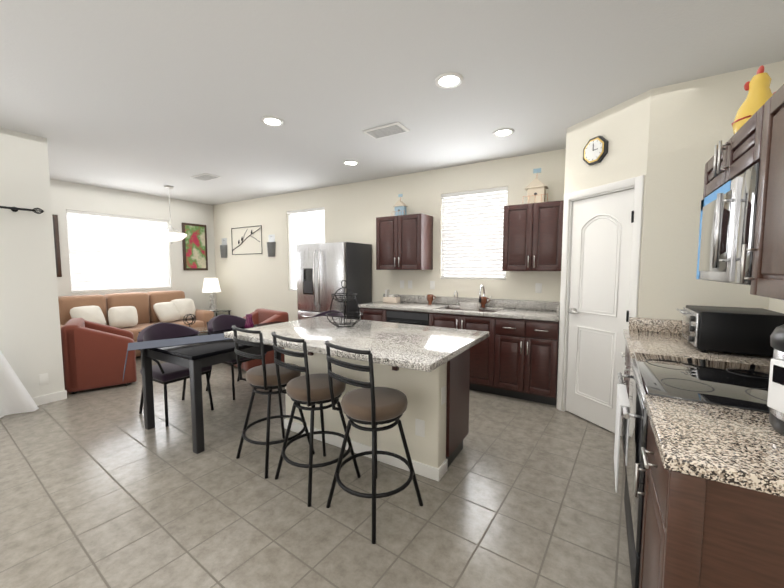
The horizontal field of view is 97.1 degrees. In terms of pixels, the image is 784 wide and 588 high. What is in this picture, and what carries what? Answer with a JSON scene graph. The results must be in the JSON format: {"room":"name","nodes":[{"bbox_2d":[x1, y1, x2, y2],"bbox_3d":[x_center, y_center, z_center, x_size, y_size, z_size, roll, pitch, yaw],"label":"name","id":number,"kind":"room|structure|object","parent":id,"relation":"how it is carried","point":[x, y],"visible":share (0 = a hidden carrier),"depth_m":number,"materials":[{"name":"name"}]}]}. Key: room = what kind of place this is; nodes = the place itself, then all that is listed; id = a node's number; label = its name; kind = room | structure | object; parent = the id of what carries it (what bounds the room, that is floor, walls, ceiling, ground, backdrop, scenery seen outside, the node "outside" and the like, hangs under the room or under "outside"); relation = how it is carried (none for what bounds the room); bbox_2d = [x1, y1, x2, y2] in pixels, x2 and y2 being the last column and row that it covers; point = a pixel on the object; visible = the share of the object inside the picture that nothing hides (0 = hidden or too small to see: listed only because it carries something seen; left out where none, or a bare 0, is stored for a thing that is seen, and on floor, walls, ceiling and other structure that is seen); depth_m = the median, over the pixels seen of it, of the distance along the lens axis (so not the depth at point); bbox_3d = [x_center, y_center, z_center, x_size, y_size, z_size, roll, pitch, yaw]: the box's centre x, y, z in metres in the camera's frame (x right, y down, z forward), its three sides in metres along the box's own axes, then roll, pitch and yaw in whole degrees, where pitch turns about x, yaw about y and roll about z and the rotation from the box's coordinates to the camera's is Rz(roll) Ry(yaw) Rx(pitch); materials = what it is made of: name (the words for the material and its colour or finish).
{"room":"kitchen","nodes":[
{"label":"kitchen","id":0,"kind":"room"},
{"bbox_2d":[0,128,49,397],"bbox_3d":[-4.535,-0.115,2.083,0.120,2.720,3.470,3,5,31],"label":"wall","id":1,"kind":"structure","parent":0,"point":[22,341],"depth_m":3.41,"materials":[{"name":"white paint"}]},
{"bbox_2d":[0,206,43,213],"bbox_3d":[-4.318,-0.733,2.177,0.104,0.061,3.092,3,5,31],"label":"curtain rod","id":2,"kind":"object","parent":1,"relation":"attached to","point":[14,209],"visible":1,"depth_m":3.36,"materials":[{"name":"black metal"}]},
{"bbox_2d":[0,351,38,417],"bbox_3d":[-4.202,0.249,2.254,0.190,1.930,2.620,3,5,31],"label":"sheer curtain","id":3,"kind":"object","parent":2,"relation":"hanging from","point":[15,397],"visible":1,"depth_m":3.25,"materials":[{"name":"white fabric"}]},
{"bbox_2d":[39,373,48,384],"bbox_3d":[-3.597,0.880,3.580,0.006,0.115,0.070,3,5,31],"label":"wall outlet","id":4,"kind":"object","parent":1,"relation":"attached to","point":[43,379],"depth_m":3.58,"materials":[{"name":"white plastic"}]},
{"bbox_2d":[32,390,66,405],"bbox_3d":[-4.413,1.191,2.253,0.012,0.090,3.482,3,5,31],"label":"baseboard","id":5,"kind":"structure","parent":1,"relation":"attached to","point":[50,398],"depth_m":3.62,"materials":[{"name":"white wood"}]},
{"bbox_2d":[30,135,64,393],"bbox_3d":[-4.520,-0.269,4.170,2.270,2.720,0.120,3,5,31],"label":"wall","id":6,"kind":"structure","parent":0,"point":[40,163],"depth_m":3.58,"materials":[{"name":"white paint"}]},
{"bbox_2d":[50,179,216,316],"bbox_3d":[-4.639,-0.406,6.039,0.120,2.720,3.200,3,5,31],"label":"wall","id":7,"kind":"structure","parent":0,"point":[65,195],"depth_m":6.21,"materials":[{"name":"white paint"}]},
{"bbox_2d":[52,214,61,276],"bbox_3d":[-5.143,-0.708,5.036,0.033,0.930,0.465,3,5,31],"label":"framed picture","id":8,"kind":"object","parent":7,"relation":"attached to","point":[57,246],"visible":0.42,"depth_m":5.20,"materials":[{"name":"brown wood"}]},
{"bbox_2d":[68,213,169,292],"bbox_3d":[-4.681,-0.705,6.013,0.077,1.280,1.470,3,5,31],"label":"living room window","id":9,"kind":"structure","parent":7,"relation":"in","point":[117,258],"depth_m":5.99,"materials":[{"name":"white"}]},
{"bbox_2d":[66,210,170,292],"bbox_3d":[-4.624,-0.703,5.979,0.046,1.273,1.458,3,5,31],"label":"window blinds","id":10,"kind":"object","parent":9,"relation":"attached to","point":[76,248],"visible":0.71,"depth_m":5.87,"materials":[{"name":"white plastic"}]},
{"bbox_2d":[182,222,207,269],"bbox_3d":[-3.958,-0.941,6.970,0.037,0.930,0.480,3,5,31],"label":"painting","id":11,"kind":"object","parent":7,"relation":"attached to","point":[194,244],"visible":0.98,"depth_m":6.95,"materials":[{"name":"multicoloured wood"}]},
{"bbox_2d":[0,356,631,587],"bbox_3d":[-2.040,1.240,2.611,8.240,0.060,6.790,3,5,31],"label":"floor","id":12,"kind":"structure","parent":0,"point":[102,487],"depth_m":2.06,"materials":[{"name":"tile"}]},
{"bbox_2d":[61,318,136,393],"bbox_3d":[-3.559,0.698,4.254,0.640,0.780,0.760,-3,5,-38],"label":"armchair","id":13,"kind":"object","parent":12,"relation":"on","point":[94,355],"visible":1,"depth_m":3.94,"materials":[{"name":"red leather"}]},
{"bbox_2d":[58,290,213,356],"bbox_3d":[-4.208,0.469,5.665,0.990,0.950,2.200,3,5,31],"label":"sofa","id":14,"kind":"object","parent":12,"relation":"on","point":[135,313],"visible":0.46,"depth_m":5.60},
{"bbox_2d":[70,305,106,324],"bbox_3d":[-4.482,0.358,5.120,0.312,0.361,0.403,3,5,31],"label":"pillow","id":15,"kind":"object","parent":14,"relation":"on","point":[93,313],"depth_m":5.08,"materials":[{"name":"white fabric"}]},
{"bbox_2d":[108,306,137,327],"bbox_3d":[-4.205,0.356,5.420,0.325,0.323,0.380,3,5,31],"label":"pillow","id":16,"kind":"object","parent":14,"relation":"on","point":[121,316],"depth_m":5.35,"materials":[{"name":"white fabric"}]},
{"bbox_2d":[153,302,179,321],"bbox_3d":[-3.885,0.310,5.984,0.320,0.335,0.387,3,5,31],"label":"pillow","id":17,"kind":"object","parent":14,"relation":"on","point":[165,311],"depth_m":5.90,"materials":[{"name":"white fabric"}]},
{"bbox_2d":[171,299,195,319],"bbox_3d":[-3.784,0.273,6.284,0.286,0.370,0.397,3,5,31],"label":"pillow","id":18,"kind":"object","parent":14,"relation":"on","point":[183,307],"depth_m":6.21,"materials":[{"name":"white fabric"}]},
{"bbox_2d":[137,323,213,426],"bbox_3d":[-2.111,0.726,3.361,0.545,0.863,0.562,3,5,31],"label":"dining chair","id":19,"kind":"object","parent":12,"relation":"on","point":[165,374],"visible":0.56,"depth_m":3.32,"materials":[{"name":"purple fabric"}]},
{"bbox_2d":[193,327,207,332],"bbox_3d":[-2.851,0.788,5.389,1.138,0.441,1.218,3,5,31],"label":"coffee table","id":20,"kind":"object","parent":12,"relation":"on","point":[202,329],"visible":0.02,"depth_m":5.47,"materials":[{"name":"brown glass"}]},
{"bbox_2d":[183,314,195,326],"bbox_3d":[-3.149,0.437,5.393,0.178,0.259,0.178,3,5,31],"label":"sculpture","id":21,"kind":"object","parent":20,"relation":"on","point":[193,319],"visible":0.96,"depth_m":5.38,"materials":[{"name":"black metal"}]},
{"bbox_2d":[140,321,283,453],"bbox_3d":[-1.438,0.772,3.424,0.850,0.755,1.500,3,5,31],"label":"dining table","id":22,"kind":"object","parent":12,"relation":"on","point":[194,358],"visible":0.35,"depth_m":2.79,"materials":[{"name":"black wood"}]},
{"bbox_2d":[123,333,230,380],"bbox_3d":[-1.657,0.521,3.230,1.354,0.237,0.340,-3,5,-37],"label":"table runner","id":23,"kind":"object","parent":22,"relation":"on","point":[170,342],"visible":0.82,"depth_m":3.00,"materials":[{"name":"grey fabric"}]},
{"bbox_2d":[245,314,253,328],"bbox_3d":[-1.506,0.295,3.653,0.090,0.160,0.090,3,5,31],"label":"vase","id":24,"kind":"object","parent":23,"relation":"on","point":[249,322],"visible":0.88,"depth_m":3.62,"materials":[{"name":"pink"}]},
{"bbox_2d":[213,309,230,315],"bbox_3d":[-3.615,0.613,6.992,0.500,0.547,0.500,3,5,31],"label":"side table","id":25,"kind":"object","parent":12,"relation":"on","point":[218,310],"visible":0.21,"depth_m":7.04,"materials":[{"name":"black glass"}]},
{"bbox_2d":[202,278,220,310],"bbox_3d":[-3.615,0.011,6.948,0.337,0.660,0.337,3,5,31],"label":"table lamp","id":26,"kind":"object","parent":25,"relation":"on","point":[211,285],"visible":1,"depth_m":6.84,"materials":[{"name":"white fabric"}]},
{"bbox_2d":[206,314,266,399],"bbox_3d":[-1.796,0.680,3.975,0.545,0.863,0.562,3,5,31],"label":"dining chair","id":27,"kind":"object","parent":12,"relation":"on","point":[220,322],"visible":0.48,"depth_m":3.99,"materials":[{"name":"purple fabric"}]},
{"bbox_2d":[234,308,288,370],"bbox_3d":[-1.961,0.642,5.012,0.760,0.780,0.640,4,6,41],"label":"armchair","id":28,"kind":"object","parent":12,"relation":"on","point":[260,315],"visible":0.27,"depth_m":4.90,"materials":[{"name":"red leather"}]},
{"bbox_2d":[231,325,314,478],"bbox_3d":[-0.874,0.717,2.546,0.463,0.999,0.486,3,5,31],"label":"bar stool","id":29,"kind":"object","parent":12,"relation":"on","point":[263,376],"visible":0.83,"depth_m":2.41,"materials":[{"name":"black metal"}]},
{"bbox_2d":[271,332,360,506],"bbox_3d":[-0.500,0.737,2.276,0.485,0.999,0.501,3,5,31],"label":"bar stool","id":30,"kind":"object","parent":12,"relation":"on","point":[308,389],"visible":0.96,"depth_m":2.15,"materials":[{"name":"black metal"}]},
{"bbox_2d":[311,310,345,317],"bbox_3d":[-0.868,0.653,4.346,0.562,0.863,0.545,3,5,31],"label":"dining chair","id":31,"kind":"object","parent":12,"relation":"on","point":[326,312],"visible":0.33,"depth_m":4.51,"materials":[{"name":"black metal"}]},
{"bbox_2d":[296,242,371,319],"bbox_3d":[-0.881,0.127,5.201,0.910,1.740,0.731,3,5,31],"label":"fridge","id":32,"kind":"object","parent":12,"relation":"on","point":[324,270],"visible":0.62,"depth_m":4.92,"materials":[{"name":"grey metal"}]},
{"bbox_2d":[266,344,469,481],"bbox_3d":[-0.205,0.755,2.802,1.476,0.880,0.804,3,5,31],"label":"kitchen island","id":33,"kind":"object","parent":12,"relation":"on","point":[435,420],"depth_m":2.44,"materials":[{"name":"white"}]},
{"bbox_2d":[224,316,489,371],"bbox_3d":[-0.261,0.307,2.619,1.700,0.039,1.070,3,5,31],"label":"island countertop","id":34,"kind":"structure","parent":33,"relation":"on","point":[417,348],"depth_m":2.37,"materials":[{"name":"beige stone"}]},
{"bbox_2d":[326,280,362,326],"bbox_3d":[-0.394,0.075,2.865,0.308,0.381,0.308,3,5,31],"label":"basket","id":35,"kind":"object","parent":34,"relation":"on","point":[345,299],"visible":1,"depth_m":2.85,"materials":[{"name":"black metal"}]},
{"bbox_2d":[325,340,422,543],"bbox_3d":[-0.105,0.757,2.002,0.485,0.999,0.501,3,5,31],"label":"bar stool","id":36,"kind":"object","parent":12,"relation":"on","point":[368,403],"visible":1,"depth_m":1.88,"materials":[{"name":"black metal"}]},
{"bbox_2d":[358,285,559,405],"bbox_3d":[0.745,0.484,4.296,2.436,1.202,0.683,3,5,31],"label":"base cabinet","id":37,"kind":"object","parent":12,"relation":"on","point":[514,354],"visible":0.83,"depth_m":3.76,"materials":[{"name":"brown wood"}]},
{"bbox_2d":[427,294,435,303],"bbox_3d":[0.527,0.072,4.638,0.124,0.130,0.087,3,5,31],"label":"mug","id":38,"kind":"object","parent":37,"relation":"on","point":[429,296],"depth_m":4.62,"materials":[{"name":"brown ceramic"}]},
{"bbox_2d":[451,302,478,310],"bbox_3d":[0.930,0.257,4.174,0.700,0.311,0.410,3,5,31],"label":"sink basin","id":39,"kind":"object","parent":37,"relation":"in","point":[465,306],"depth_m":4.14,"materials":[{"name":"silver metal"}]},
{"bbox_2d":[480,297,489,307],"bbox_3d":[1.142,0.100,4.265,0.124,0.130,0.087,3,5,31],"label":"mug","id":40,"kind":"object","parent":37,"relation":"on","point":[484,300],"depth_m":4.24,"materials":[{"name":"brown ceramic"}]},
{"bbox_2d":[479,285,491,306],"bbox_3d":[1.141,0.026,4.243,0.119,0.282,0.208,3,5,31],"label":"faucet","id":41,"kind":"object","parent":37,"relation":"on","point":[484,301],"depth_m":4.25,"materials":[{"name":"silver metal"}]},
{"bbox_2d":[621,337,737,496],"bbox_3d":[1.942,0.800,2.184,0.781,0.880,0.898,3,5,31],"label":"base cabinet","id":42,"kind":"object","parent":12,"relation":"on","point":[627,365],"depth_m":2.25,"materials":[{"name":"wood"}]},
{"bbox_2d":[623,329,772,365],"bbox_3d":[1.936,0.341,2.154,0.795,0.039,0.898,3,5,31],"label":"countertop","id":43,"kind":"structure","parent":42,"relation":"on","point":[638,341],"depth_m":2.05,"materials":[{"name":"beige stone"}]},
{"bbox_2d":[676,305,783,356],"bbox_3d":[1.988,0.209,2.064,0.422,0.235,0.420,3,5,31],"label":"toaster oven","id":44,"kind":"object","parent":43,"relation":"on","point":[741,330],"visible":1,"depth_m":1.91,"materials":[{"name":"black metal"}]},
{"bbox_2d":[614,352,769,587],"bbox_3d":[1.466,0.761,1.496,0.845,1.000,0.756,3,5,31],"label":"stove","id":45,"kind":"object","parent":12,"relation":"on","point":[733,385],"visible":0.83,"depth_m":1.50,"materials":[{"name":"black metal"}]},
{"bbox_2d":[637,417,783,587],"bbox_3d":[1.181,0.892,0.937,0.781,0.880,0.502,3,5,31],"label":"base cabinet","id":46,"kind":"object","parent":12,"relation":"on","point":[713,508],"depth_m":0.87,"materials":[{"name":"brown wood"}]},
{"bbox_2d":[645,395,783,492],"bbox_3d":[1.174,0.433,0.904,0.795,0.039,0.508,3,5,31],"label":"countertop","id":47,"kind":"structure","parent":46,"relation":"on","point":[734,444],"depth_m":0.97,"materials":[{"name":"beige stone"}]},
{"bbox_2d":[767,325,783,435],"bbox_3d":[1.253,0.227,0.941,0.323,0.365,0.376,3,5,31],"label":"pressure cooker","id":48,"kind":"object","parent":47,"relation":"on","point":[775,402],"visible":1,"depth_m":1.00,"materials":[{"name":"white plastic"}]},
{"bbox_2d":[213,149,565,320],"bbox_3d":[-0.307,-0.355,5.350,8.240,2.720,0.120,3,5,31],"label":"wall","id":49,"kind":"structure","parent":0,"point":[250,280],"depth_m":5.23,"materials":[{"name":"white paint"}]},
{"bbox_2d":[220,238,226,257],"bbox_3d":[-3.476,-0.948,7.126,0.210,0.400,0.094,3,5,31],"label":"sconce","id":50,"kind":"object","parent":49,"relation":"attached to","point":[223,249],"visible":0.98,"depth_m":7.10,"materials":[{"name":"silver metal"}]},
{"bbox_2d":[231,225,261,254],"bbox_3d":[-2.844,-1.041,6.762,0.916,0.531,0.015,3,5,31],"label":"art","id":51,"kind":"object","parent":49,"relation":"attached to","point":[246,238],"visible":1,"depth_m":6.76,"materials":[{"name":"black metal"}]},
{"bbox_2d":[267,234,275,256],"bbox_3d":[-2.237,-0.892,6.375,0.210,0.400,0.094,3,5,31],"label":"sconce","id":52,"kind":"object","parent":49,"relation":"attached to","point":[271,244],"visible":1,"depth_m":6.35,"materials":[{"name":"silver metal"}]},
{"bbox_2d":[290,210,324,288],"bbox_3d":[-1.439,-0.753,6.050,0.890,1.410,0.077,3,5,31],"label":"window","id":53,"kind":"structure","parent":49,"relation":"in","point":[301,239],"depth_m":6.17,"materials":[{"name":"white"}]},
{"bbox_2d":[287,207,324,290],"bbox_3d":[-1.474,-0.749,5.994,0.878,1.403,0.046,3,5,31],"label":"window blinds","id":54,"kind":"object","parent":53,"relation":"attached to","point":[307,232],"visible":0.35,"depth_m":6.00,"materials":[{"name":"white plastic"}]},
{"bbox_2d":[400,280,403,287],"bbox_3d":[0.146,-0.140,5.015,0.070,0.114,0.006,3,5,31],"label":"wall outlet","id":55,"kind":"object","parent":49,"relation":"attached to","point":[401,281],"depth_m":5.01,"materials":[{"name":"white plastic"}]},
{"bbox_2d":[376,194,432,269],"bbox_3d":[0.159,-0.849,4.732,0.700,1.036,0.384,3,5,31],"label":"upper cabinet","id":56,"kind":"object","parent":49,"relation":"attached to","point":[404,241],"visible":1,"depth_m":4.60,"materials":[{"name":"brown wood"}]},
{"bbox_2d":[408,281,411,288],"bbox_3d":[0.258,-0.135,4.948,0.070,0.114,0.006,3,5,31],"label":"wall outlet","id":57,"kind":"object","parent":49,"relation":"attached to","point":[409,282],"depth_m":4.94,"materials":[{"name":"white plastic"}]},
{"bbox_2d":[430,281,434,288],"bbox_3d":[0.557,-0.121,4.766,0.070,0.114,0.006,3,5,31],"label":"wall outlet","id":58,"kind":"object","parent":49,"relation":"attached to","point":[432,283],"depth_m":4.76,"materials":[{"name":"white plastic"}]},
{"bbox_2d":[442,191,507,279],"bbox_3d":[1.073,-0.760,4.518,0.870,1.130,0.077,3,5,31],"label":"window","id":59,"kind":"structure","parent":49,"relation":"in","point":[474,244],"depth_m":4.54,"materials":[{"name":"white glass"}]},
{"bbox_2d":[441,186,507,278],"bbox_3d":[1.038,-0.757,4.462,0.858,1.123,0.046,3,5,31],"label":"blinds","id":60,"kind":"object","parent":59,"relation":"attached to","point":[472,264],"visible":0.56,"depth_m":4.45,"materials":[{"name":"white plastic"}]},
{"bbox_2d":[502,168,563,270],"bbox_3d":[1.596,-0.824,3.857,0.625,1.134,0.384,3,5,31],"label":"upper cabinet","id":61,"kind":"object","parent":49,"relation":"attached to","point":[532,232],"visible":0.96,"depth_m":3.75,"materials":[{"name":"brown wood"}]},
{"bbox_2d":[535,283,541,292],"bbox_3d":[1.720,-0.069,4.062,0.070,0.114,0.006,3,5,31],"label":"wall outlet","id":62,"kind":"object","parent":49,"relation":"attached to","point":[538,287],"depth_m":4.06,"materials":[{"name":"white plastic"}]},
{"bbox_2d":[0,0,783,204],"bbox_3d":[-2.040,-1.542,2.405,8.240,0.080,6.790,3,5,31],"label":"ceiling","id":63,"kind":"structure","parent":0,"point":[151,97],"depth_m":2.39,"materials":[{"name":"white paint"}]},
{"bbox_2d":[155,185,186,243],"bbox_3d":[-3.600,-1.275,5.623,0.450,0.924,0.450,3,5,31],"label":"pendant lamp","id":64,"kind":"object","parent":63,"relation":"hanging from","point":[170,235],"visible":1,"depth_m":5.55,"materials":[{"name":"white glass"}]},
{"bbox_2d":[190,173,219,180],"bbox_3d":[-2.693,-1.684,5.005,0.400,0.017,0.220,3,5,31],"label":"ceiling vent","id":65,"kind":"object","parent":63,"relation":"in","point":[206,176],"depth_m":4.98,"materials":[{"name":"white metal"}]},
{"bbox_2d":[261,116,283,125],"bbox_3d":[-1.073,-1.550,3.112,0.199,0.007,0.199,2,5,25],"label":"recessed light","id":66,"kind":"object","parent":63,"relation":"in","point":[268,120],"depth_m":3.10,"materials":[{"name":"white"}]},
{"bbox_2d":[343,160,358,165],"bbox_3d":[-0.513,-1.640,4.337,0.199,0.007,0.199,2,5,25],"label":"recessed light","id":67,"kind":"object","parent":63,"relation":"in","point":[349,162],"depth_m":4.31,"materials":[{"name":"white"}]},
{"bbox_2d":[363,122,409,138],"bbox_3d":[-0.055,-1.560,3.324,0.400,0.017,0.220,3,5,31],"label":"ceiling vent","id":68,"kind":"object","parent":63,"relation":"in","point":[387,130],"depth_m":3.30,"materials":[{"name":"white metal"}]},
{"bbox_2d":[435,72,462,88],"bbox_3d":[0.401,-1.500,2.440,0.199,0.007,0.199,1,4,7],"label":"recessed light","id":69,"kind":"object","parent":63,"relation":"in","point":[448,80],"depth_m":2.43,"materials":[{"name":"white"}]},
{"bbox_2d":[493,128,513,136],"bbox_3d":[1.084,-1.569,3.368,0.199,0.007,0.199,2,5,25],"label":"recessed light","id":70,"kind":"object","parent":63,"relation":"in","point":[503,132],"depth_m":3.36,"materials":[{"name":"white"}]},
{"bbox_2d":[562,89,650,405],"bbox_3d":[1.830,-0.185,3.038,0.100,2.720,0.768,-2,4,-20],"label":"wall","id":71,"kind":"structure","parent":0,"point":[622,128],"depth_m":2.83,"materials":[{"name":"white paint"}]},
{"bbox_2d":[583,136,608,164],"bbox_3d":[1.745,-1.234,2.983,0.042,0.220,0.220,-2,4,-20],"label":"wall clock","id":72,"kind":"object","parent":71,"relation":"attached to","point":[595,150],"visible":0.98,"depth_m":2.96,"materials":[{"name":"black plastic"}]},
{"bbox_2d":[565,188,634,435],"bbox_3d":[1.784,0.158,3.035,0.116,2.013,0.610,-2,4,-20],"label":"pantry door","id":73,"kind":"structure","parent":71,"relation":"in","point":[601,246],"depth_m":3.03,"materials":[{"name":"white wood"}]},
{"bbox_2d":[556,175,644,410],"bbox_3d":[1.823,0.123,3.057,0.116,2.102,0.744,-2,4,-20],"label":"door frame","id":74,"kind":"structure","parent":71,"relation":"attached to","point":[637,183],"depth_m":3.24,"materials":[{"name":"white wood"}]},
{"bbox_2d":[639,61,783,319],"bbox_3d":[2.240,-0.147,2.522,0.700,2.720,0.100,3,5,31],"label":"wall","id":75,"kind":"structure","parent":0,"point":[690,124],"depth_m":2.50,"materials":[{"name":"white paint"}]},
{"bbox_2d":[629,317,681,332],"bbox_3d":[2.169,0.244,2.519,0.738,0.100,0.022,3,5,31],"label":"backsplash","id":76,"kind":"structure","parent":75,"relation":"attached to","point":[651,325],"depth_m":2.61,"materials":[{"name":"beige stone"}]},
{"bbox_2d":[768,298,783,313],"bbox_3d":[1.398,0.013,0.354,0.120,2.720,6.670,3,5,31],"label":"wall","id":77,"kind":"structure","parent":0,"point":[775,305],"depth_m":2.21,"materials":[{"name":"white paint"}]},
{"bbox_2d":[703,65,774,197],"bbox_3d":[1.604,-0.688,1.305,0.561,0.468,0.756,3,5,31],"label":"upper cabinet","id":78,"kind":"object","parent":77,"relation":"attached to","point":[737,153],"visible":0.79,"depth_m":1.40,"materials":[{"name":"brown wood"}]},
{"bbox_2d":[696,162,759,284],"bbox_3d":[1.596,-0.246,1.343,0.579,0.410,0.753,3,5,31],"label":"microwave","id":79,"kind":"object","parent":78,"relation":"attached to","point":[727,220],"visible":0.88,"depth_m":1.35,"materials":[{"name":"grey metal"}]},
{"bbox_2d":[739,84,783,299],"bbox_3d":[1.251,-0.278,0.753,0.561,0.620,0.600,3,5,31],"label":"upper cabinet","id":80,"kind":"object","parent":77,"relation":"attached to","point":[766,278],"visible":1,"depth_m":1.05,"materials":[{"name":"brown wood"}]}
]}

